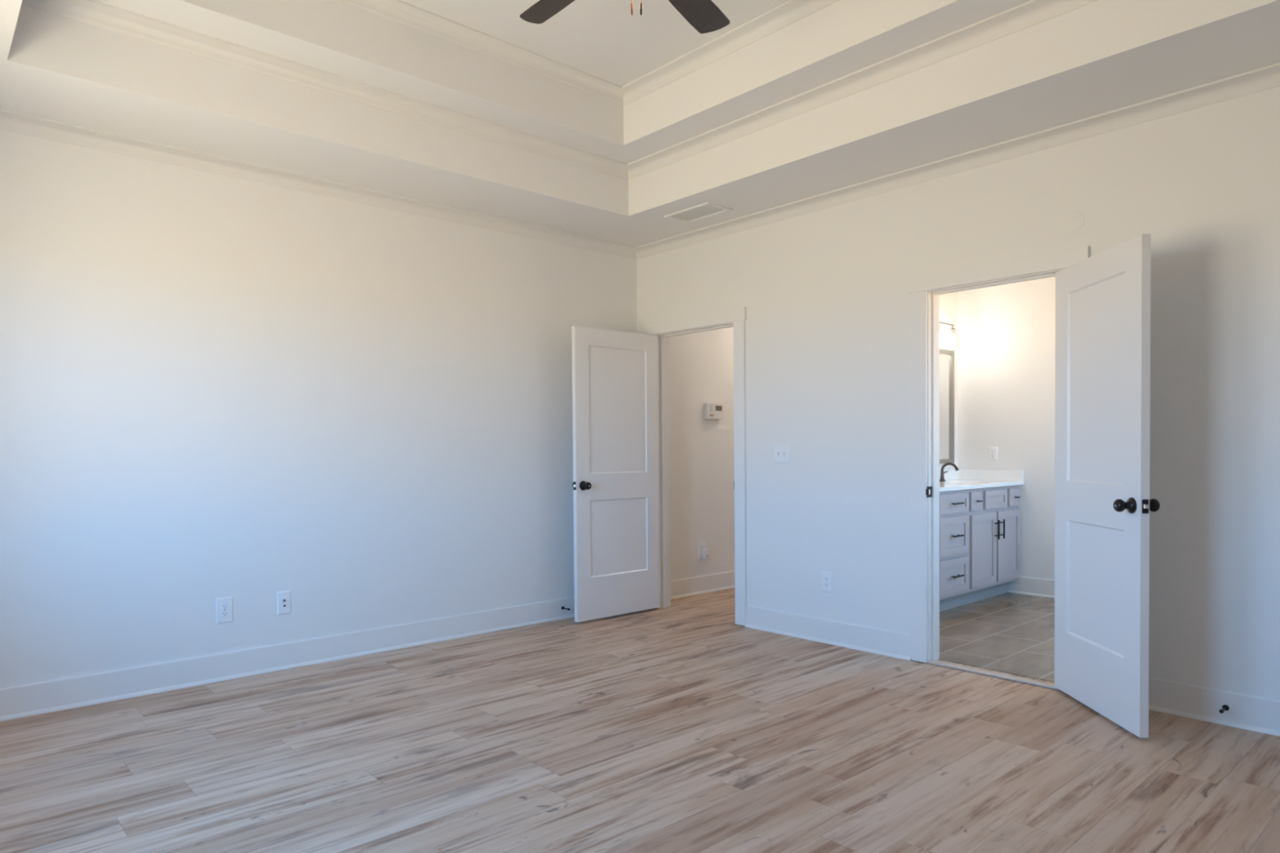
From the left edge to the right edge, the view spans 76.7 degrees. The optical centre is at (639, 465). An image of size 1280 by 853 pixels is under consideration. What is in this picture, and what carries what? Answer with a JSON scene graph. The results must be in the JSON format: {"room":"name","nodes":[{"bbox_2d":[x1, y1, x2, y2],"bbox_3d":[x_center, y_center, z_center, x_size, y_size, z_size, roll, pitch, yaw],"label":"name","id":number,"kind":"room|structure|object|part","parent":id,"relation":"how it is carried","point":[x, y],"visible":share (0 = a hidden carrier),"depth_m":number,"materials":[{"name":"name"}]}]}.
{"room":"empty bedroom","nodes":[
{"label":"empty bedroom","id":0,"kind":"room"},
{"bbox_2d":[0,129,734,688],"bbox_3d":[-0.048,-0.292,6.306,9.380,2.735,0.115,-2,2,-42],"label":"wall","id":1,"kind":"structure","parent":0,"point":[213,386],"depth_m":4.44,"materials":[{"name":"white paint"}]},
{"bbox_2d":[215,596,233,623],"bbox_3d":[-2.201,0.765,4.287,0.083,0.135,0.009,-2,2,-42],"label":"wall outlet","id":2,"kind":"object","parent":1,"relation":"attached to","point":[224,606],"visible":1,"depth_m":4.28,"materials":[{"name":"white plastic"}]},
{"bbox_2d":[222,611,227,616],"bbox_3d":[-2.200,0.784,4.285,0.029,0.028,0.003,-2,2,-42],"label":"receptacle","id":3,"kind":"object","parent":2,"relation":"attached to","point":[224,613],"depth_m":4.28,"materials":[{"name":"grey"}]},
{"bbox_2d":[222,604,227,608],"bbox_3d":[-2.200,0.745,4.284,0.029,0.028,0.003,-2,2,-42],"label":"receptacle","id":4,"kind":"object","parent":2,"relation":"attached to","point":[224,606],"depth_m":4.28,"materials":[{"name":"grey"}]},
{"bbox_2d":[276,590,291,614],"bbox_3d":[-1.974,0.759,4.488,0.074,0.128,0.015,-2,2,-42],"label":"cable plate","id":5,"kind":"object","parent":1,"relation":"attached to","point":[283,597],"visible":1,"depth_m":4.49,"materials":[{"name":"white plastic"}]},
{"bbox_2d":[0,596,574,721],"bbox_3d":[-1.677,1.049,4.755,4.530,0.143,0.024,-2,2,-42],"label":"baseboard","id":6,"kind":"structure","parent":1,"relation":"attached to","point":[53,695],"depth_m":4.37,"materials":[{"name":"white wood"}]},
{"bbox_2d":[0,62,1279,259],"bbox_3d":[-0.012,-1.557,2.838,4.530,0.066,5.050,-2,2,-42],"label":"trim","id":7,"kind":"structure","parent":1,"relation":"attached to","point":[1266,77],"depth_m":4.26,"materials":[{"name":"white paint"}]},
{"bbox_2d":[697,540,705,559],"bbox_3d":[0.517,0.698,6.747,0.085,0.150,0.009,-2,2,-42],"label":"wall outlet","id":8,"kind":"object","parent":1,"relation":"attached to","point":[701,544],"visible":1,"depth_m":6.73,"materials":[{"name":"white plastic"}]},
{"bbox_2d":[702,548,709,559],"bbox_3d":[0.548,0.733,6.739,0.052,0.084,0.044,-2,2,-42],"label":"plug","id":9,"kind":"object","parent":8,"relation":"attached to","point":[705,552],"visible":1,"depth_m":6.72,"materials":[{"name":"white plastic"}]},
{"bbox_2d":[671,570,734,599],"bbox_3d":[1.750,0.959,7.855,4.485,0.143,0.024,-2,2,-42],"label":"baseboard","id":10,"kind":"structure","parent":1,"relation":"attached to","point":[691,586],"depth_m":6.74,"materials":[{"name":"white wood"}]},
{"bbox_2d":[704,402,724,419],"bbox_3d":[0.624,-0.460,6.804,0.200,0.136,0.045,-2,2,-42],"label":"thermostat","id":11,"kind":"object","parent":1,"relation":"attached to","point":[712,411],"visible":1,"depth_m":6.77,"materials":[{"name":"white plastic"}]},
{"bbox_3d":[0.594,-0.479,6.747,0.036,0.058,0.002,-2,2,-42],"label":"speaker panel","id":12,"kind":"part","parent":11,"relation":"part of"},
{"bbox_2d":[0,587,1279,852],"bbox_3d":[1.689,1.158,4.414,9.400,0.124,5.290,-2,2,-42],"label":"floor","id":13,"kind":"structure","parent":0,"point":[682,726],"depth_m":3.17,"materials":[{"name":"wood"}]},
{"bbox_2d":[939,484,1020,611],"bbox_3d":[2.432,0.608,6.317,1.376,0.886,0.578,-2,2,-42],"label":"bathroom vanity","id":14,"kind":"object","parent":13,"relation":"on","point":[980,528],"visible":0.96,"depth_m":6.11,"materials":[{"name":"grey paint"}]},
{"bbox_3d":[2.268,0.796,5.846,0.434,0.250,0.019,-2,2,-42],"label":"drawer","id":15,"kind":"part","parent":14,"relation":"part of","materials":[{"name":"grey paint"}]},
{"bbox_3d":[2.266,0.505,5.840,0.434,0.276,0.019,-2,2,-42],"label":"drawer","id":16,"kind":"part","parent":14,"relation":"part of","materials":[{"name":"grey paint"}]},
{"bbox_3d":[2.264,0.272,5.835,0.434,0.142,0.019,-2,2,-42],"label":"drawer","id":17,"kind":"part","parent":14,"relation":"part of","materials":[{"name":"grey paint"}]},
{"bbox_3d":[2.286,0.794,5.823,0.135,0.013,0.038,-2,2,-42],"label":"bar handle","id":18,"kind":"part","parent":14,"relation":"part of","materials":[{"name":"black metal"}]},
{"bbox_3d":[2.283,0.503,5.817,0.135,0.013,0.038,-2,2,-42],"label":"bar handle","id":19,"kind":"part","parent":14,"relation":"part of","materials":[{"name":"black metal"}]},
{"bbox_3d":[2.281,0.270,5.813,0.135,0.013,0.038,-2,2,-42],"label":"bar handle","id":20,"kind":"part","parent":14,"relation":"part of","materials":[{"name":"black metal"}]},
{"bbox_3d":[2.518,0.265,6.065,0.176,0.142,0.019,-2,2,-42],"label":"drawer","id":21,"kind":"part","parent":14,"relation":"part of","materials":[{"name":"grey paint"}]},
{"bbox_2d":[939,469,1023,491],"bbox_3d":[2.417,0.154,6.309,1.391,0.212,0.560,-2,2,-42],"label":"countertop","id":22,"kind":"structure","parent":14,"relation":"on","point":[962,479],"depth_m":6.64,"materials":[{"name":"white stone"}]},
{"bbox_2d":[939,462,959,481],"bbox_3d":[2.510,0.050,6.579,0.100,0.156,0.158,-1,1,-15],"label":"bathroom faucet","id":23,"kind":"object","parent":22,"relation":"on","point":[942,473],"visible":0.98,"depth_m":6.60,"materials":[{"name":"brown metal"}]},
{"bbox_3d":[2.518,0.020,6.572,0.027,0.096,0.155,-2,2,-42],"label":"spout","id":24,"kind":"part","parent":23,"relation":"part of","materials":[{"name":"brown metal"}]},
{"bbox_2d":[943,480,987,483],"bbox_3d":[2.607,0.193,6.479,0.430,0.124,0.310,-2,2,-42],"label":"basin","id":25,"kind":"object","parent":22,"relation":"in","point":[949,482],"depth_m":6.64,"materials":[{"name":"white ceramic"}]},
{"bbox_3d":[2.615,0.636,6.158,0.406,0.547,0.019,-2,2,-42],"label":"cabinet door","id":26,"kind":"part","parent":14,"relation":"part of","materials":[{"name":"grey paint"}]},
{"bbox_3d":[2.765,0.259,6.289,0.377,0.142,0.019,-2,2,-42],"label":"false panel","id":27,"kind":"part","parent":14,"relation":"part of","materials":[{"name":"grey paint"}]},
{"bbox_3d":[2.761,0.492,6.250,0.013,0.150,0.038,-2,2,-42],"label":"bar handle","id":28,"kind":"part","parent":14,"relation":"part of","materials":[{"name":"black metal"}]},
{"bbox_3d":[2.830,0.491,6.312,0.013,0.150,0.038,-2,2,-42],"label":"bar handle","id":29,"kind":"part","parent":14,"relation":"part of","materials":[{"name":"black metal"}]},
{"bbox_3d":[2.941,0.627,6.453,0.404,0.547,0.019,-2,2,-42],"label":"cabinet door","id":30,"kind":"part","parent":14,"relation":"part of","materials":[{"name":"grey paint"}]},
{"bbox_3d":[3.006,0.252,6.507,0.180,0.142,0.019,-2,2,-42],"label":"drawer","id":31,"kind":"part","parent":14,"relation":"part of","materials":[{"name":"grey paint"}]},
{"bbox_2d":[928,659,1061,690],"bbox_3d":[1.862,1.095,4.252,0.062,0.014,0.712,-2,2,-42],"label":"trim","id":32,"kind":"structure","parent":13,"relation":"on","point":[933,662],"depth_m":4.23,"materials":[{"name":"brown wood"}]},
{"bbox_2d":[0,0,1279,247],"bbox_3d":[-0.031,-1.889,2.817,4.805,0.600,5.290,-2,2,-42],"label":"ceiling","id":33,"kind":"structure","parent":0,"point":[1100,56],"depth_m":3.92,"materials":[{"name":"white paint"}]},
{"bbox_2d":[21,0,1098,180],"bbox_3d":[-0.015,-1.857,2.832,3.220,0.066,3.740,-2,2,-42],"label":"trim","id":34,"kind":"structure","parent":33,"relation":"attached to","point":[1033,12],"depth_m":3.89,"materials":[{"name":"white paint"}]},
{"bbox_2d":[337,0,839,106],"bbox_3d":[-0.017,-2.157,2.826,2.610,0.066,3.130,-2,2,-42],"label":"trim","id":35,"kind":"structure","parent":33,"relation":"attached to","point":[791,11],"depth_m":4.20,"materials":[{"name":"white paint"}]},
{"bbox_2d":[519,0,729,34],"bbox_3d":[-0.039,-1.870,2.874,1.299,0.641,1.258,-2,2,-42],"label":"ceiling fan","id":36,"kind":"object","parent":33,"relation":"hanging from","point":[704,16],"visible":1,"depth_m":3.27,"materials":[{"name":"brown metal"}]},
{"bbox_3d":[-0.291,-1.831,3.144,0.132,0.030,0.522,-1,2,-42],"label":"blade","id":37,"kind":"part","parent":36,"relation":"part of","materials":[{"name":"brown wood"}]},
{"bbox_3d":[0.196,-1.836,3.192,0.132,0.030,0.522,0,1,30],"label":"blade","id":38,"kind":"part","parent":36,"relation":"part of","materials":[{"name":"brown wood"}]},
{"bbox_2d":[663,202,733,223],"bbox_3d":[0.376,-1.637,5.239,0.235,0.010,0.395,-2,2,-42],"label":"ceiling vent","id":39,"kind":"object","parent":33,"relation":"in","point":[707,210],"visible":1,"depth_m":5.23,"materials":[{"name":"white metal"}]},
{"bbox_2d":[939,292,957,470],"bbox_3d":[2.576,-0.325,6.905,4.485,2.735,0.117,-2,2,-42],"label":"wall","id":40,"kind":"structure","parent":0,"point":[948,302],"depth_m":6.89,"materials":[{"name":"white paint"}]},
{"bbox_2d":[939,348,954,463],"bbox_3d":[2.291,-0.491,6.551,1.025,0.954,0.022,-2,2,-42],"label":"wall mirror","id":41,"kind":"object","parent":40,"relation":"attached to","point":[946,357],"visible":0.35,"depth_m":6.83,"materials":[{"name":"silver metal"}]},
{"bbox_2d":[939,469,959,480],"bbox_3d":[2.235,0.089,6.508,1.391,0.087,0.020,-2,2,-42],"label":"backsplash","id":42,"kind":"structure","parent":40,"relation":"attached to","point":[953,474],"depth_m":6.87,"materials":[{"name":"white stone"}]},
{"bbox_2d":[939,321,959,349],"bbox_3d":[2.339,-1.081,6.470,0.612,0.254,0.196,-2,2,-42],"label":"vanity light","id":43,"kind":"object","parent":40,"relation":"attached to","point":[952,340],"visible":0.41,"depth_m":6.59,"materials":[{"name":"white glass"}]},
{"bbox_3d":[2.329,-1.143,6.479,0.540,0.018,0.128,-2,2,-42],"label":"arm","id":44,"kind":"part","parent":43,"relation":"part of","materials":[{"name":"silver metal"}]},
{"bbox_2d":[947,325,956,344],"bbox_3d":[2.553,-1.066,6.607,0.068,0.154,0.068,-2,2,-42],"label":"shade","id":45,"kind":"object","parent":43,"relation":"attached to","point":[952,340],"depth_m":6.59,"materials":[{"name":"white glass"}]},
{"bbox_2d":[636,85,1279,700],"bbox_3d":[1.720,-0.268,4.423,0.115,2.735,5.050,-2,2,-42],"label":"wall","id":46,"kind":"structure","parent":0,"point":[824,293],"depth_m":4.02,"materials":[{"name":"white paint"}]},
{"bbox_2d":[571,325,659,622],"bbox_3d":[-0.159,0.053,5.811,0.795,2.032,0.173,-1,2,-42],"label":"door","id":47,"kind":"structure","parent":46,"relation":"in","point":[615,394],"depth_m":5.78,"materials":[{"name":"white wood"}]},
{"bbox_3d":[-0.369,0.136,5.557,0.067,0.067,0.068,-1,2,-42],"label":"knob","id":48,"kind":"part","parent":47,"relation":"part of","materials":[{"name":"black metal"}]},
{"bbox_2d":[644,306,746,626],"bbox_3d":[0.436,0.004,5.851,0.159,2.153,0.988,-2,2,-42],"label":"trim","id":49,"kind":"structure","parent":46,"relation":"attached to","point":[735,318],"depth_m":5.63,"materials":[{"name":"white wood"}]},
{"bbox_2d":[773,444,790,462],"bbox_3d":[0.911,-0.078,5.224,0.017,0.120,0.128,-2,2,-42],"label":"light switch","id":50,"kind":"object","parent":46,"relation":"attached to","point":[781,452],"visible":1,"depth_m":5.22,"materials":[{"name":"white plastic"}]},
{"bbox_2d":[821,571,832,592],"bbox_3d":[1.152,0.716,4.987,0.009,0.125,0.080,-2,2,-42],"label":"wall outlet","id":51,"kind":"object","parent":46,"relation":"attached to","point":[826,577],"visible":1,"depth_m":4.98,"materials":[{"name":"white plastic"}]},
{"bbox_2d":[744,605,911,660],"bbox_3d":[1.124,1.021,5.016,0.024,0.143,1.216,-2,2,-42],"label":"baseboard","id":52,"kind":"structure","parent":46,"relation":"attached to","point":[873,640],"depth_m":4.96,"materials":[{"name":"white wood"}]},
{"bbox_2d":[908,245,1089,662],"bbox_3d":[1.880,0.025,4.255,0.160,2.153,0.930,-2,2,-42],"label":"trim","id":53,"kind":"structure","parent":46,"relation":"attached to","point":[925,291],"depth_m":4.49,"materials":[{"name":"white wood"}]},
{"bbox_3d":[1.602,0.144,4.486,0.052,0.060,0.010,-2,2,-42],"label":"strike plate","id":54,"kind":"part","parent":53,"relation":"part of","materials":[{"name":"black metal"}]},
{"bbox_2d":[1063,211,1084,231],"bbox_3d":[2.092,-1.178,3.898,0.003,0.096,0.096,-2,2,-42],"label":"round cover plate","id":55,"kind":"object","parent":46,"relation":"attached to","point":[1073,221],"visible":1,"depth_m":3.90,"materials":[{"name":"white paint"}]},
{"bbox_2d":[1054,234,1159,737],"bbox_3d":[2.046,0.079,3.615,0.173,2.032,0.732,0,1,2],"label":"door","id":56,"kind":"structure","parent":46,"relation":"in","point":[1103,504],"depth_m":3.54,"materials":[{"name":"white wood"}]},
{"bbox_3d":[1.988,0.163,3.322,0.068,0.067,0.067,0,1,2],"label":"knob","id":57,"kind":"part","parent":56,"relation":"part of","materials":[{"name":"black metal"}]},
{"bbox_3d":[2.038,0.164,3.261,0.025,0.057,0.004,0,1,2],"label":"latch plate","id":58,"kind":"part","parent":56,"relation":"part of","materials":[{"name":"black metal"}]},
{"bbox_3d":[2.091,0.162,3.320,0.068,0.067,0.067,0,1,2],"label":"knob","id":59,"kind":"part","parent":56,"relation":"part of","materials":[{"name":"black metal"}]},
{"bbox_2d":[1148,676,1279,736],"bbox_3d":[2.758,1.044,3.212,0.024,0.143,1.836,-2,2,-42],"label":"baseboard","id":60,"kind":"structure","parent":46,"relation":"attached to","point":[1246,712],"depth_m":3.50,"materials":[{"name":"white wood"}]},
{"bbox_2d":[1218,704,1229,713],"bbox_3d":[2.488,1.039,3.447,0.079,0.025,0.025,-2,2,-42],"label":"door stop","id":61,"kind":"object","parent":46,"relation":"attached to","point":[1224,707],"visible":1,"depth_m":3.46,"materials":[{"name":"black metal"}]},
{"bbox_2d":[957,276,1055,579],"bbox_3d":[3.783,-0.315,5.907,0.110,2.735,2.983,-2,2,-42],"label":"wall","id":62,"kind":"structure","parent":0,"point":[1006,333],"depth_m":6.60,"materials":[{"name":"white paint"}]},
{"bbox_2d":[959,469,1023,481],"bbox_3d":[2.931,0.078,6.761,0.020,0.087,0.538,-2,2,-42],"label":"backsplash","id":63,"kind":"structure","parent":62,"relation":"attached to","point":[964,474],"depth_m":6.74,"materials":[{"name":"white stone"}]},
{"bbox_2d":[988,446,997,460],"bbox_3d":[2.946,-0.102,6.749,0.009,0.112,0.074,-2,2,-42],"label":"wall outlet","id":64,"kind":"object","parent":62,"relation":"attached to","point":[993,451],"visible":1,"depth_m":6.75,"materials":[{"name":"white plastic"}]},
{"bbox_2d":[1008,576,1054,597],"bbox_3d":[3.744,0.983,5.888,0.024,0.143,2.983,-2,2,-42],"label":"baseboard","id":65,"kind":"structure","parent":62,"relation":"attached to","point":[1024,585],"depth_m":6.52,"materials":[{"name":"white wood"}]}
]}

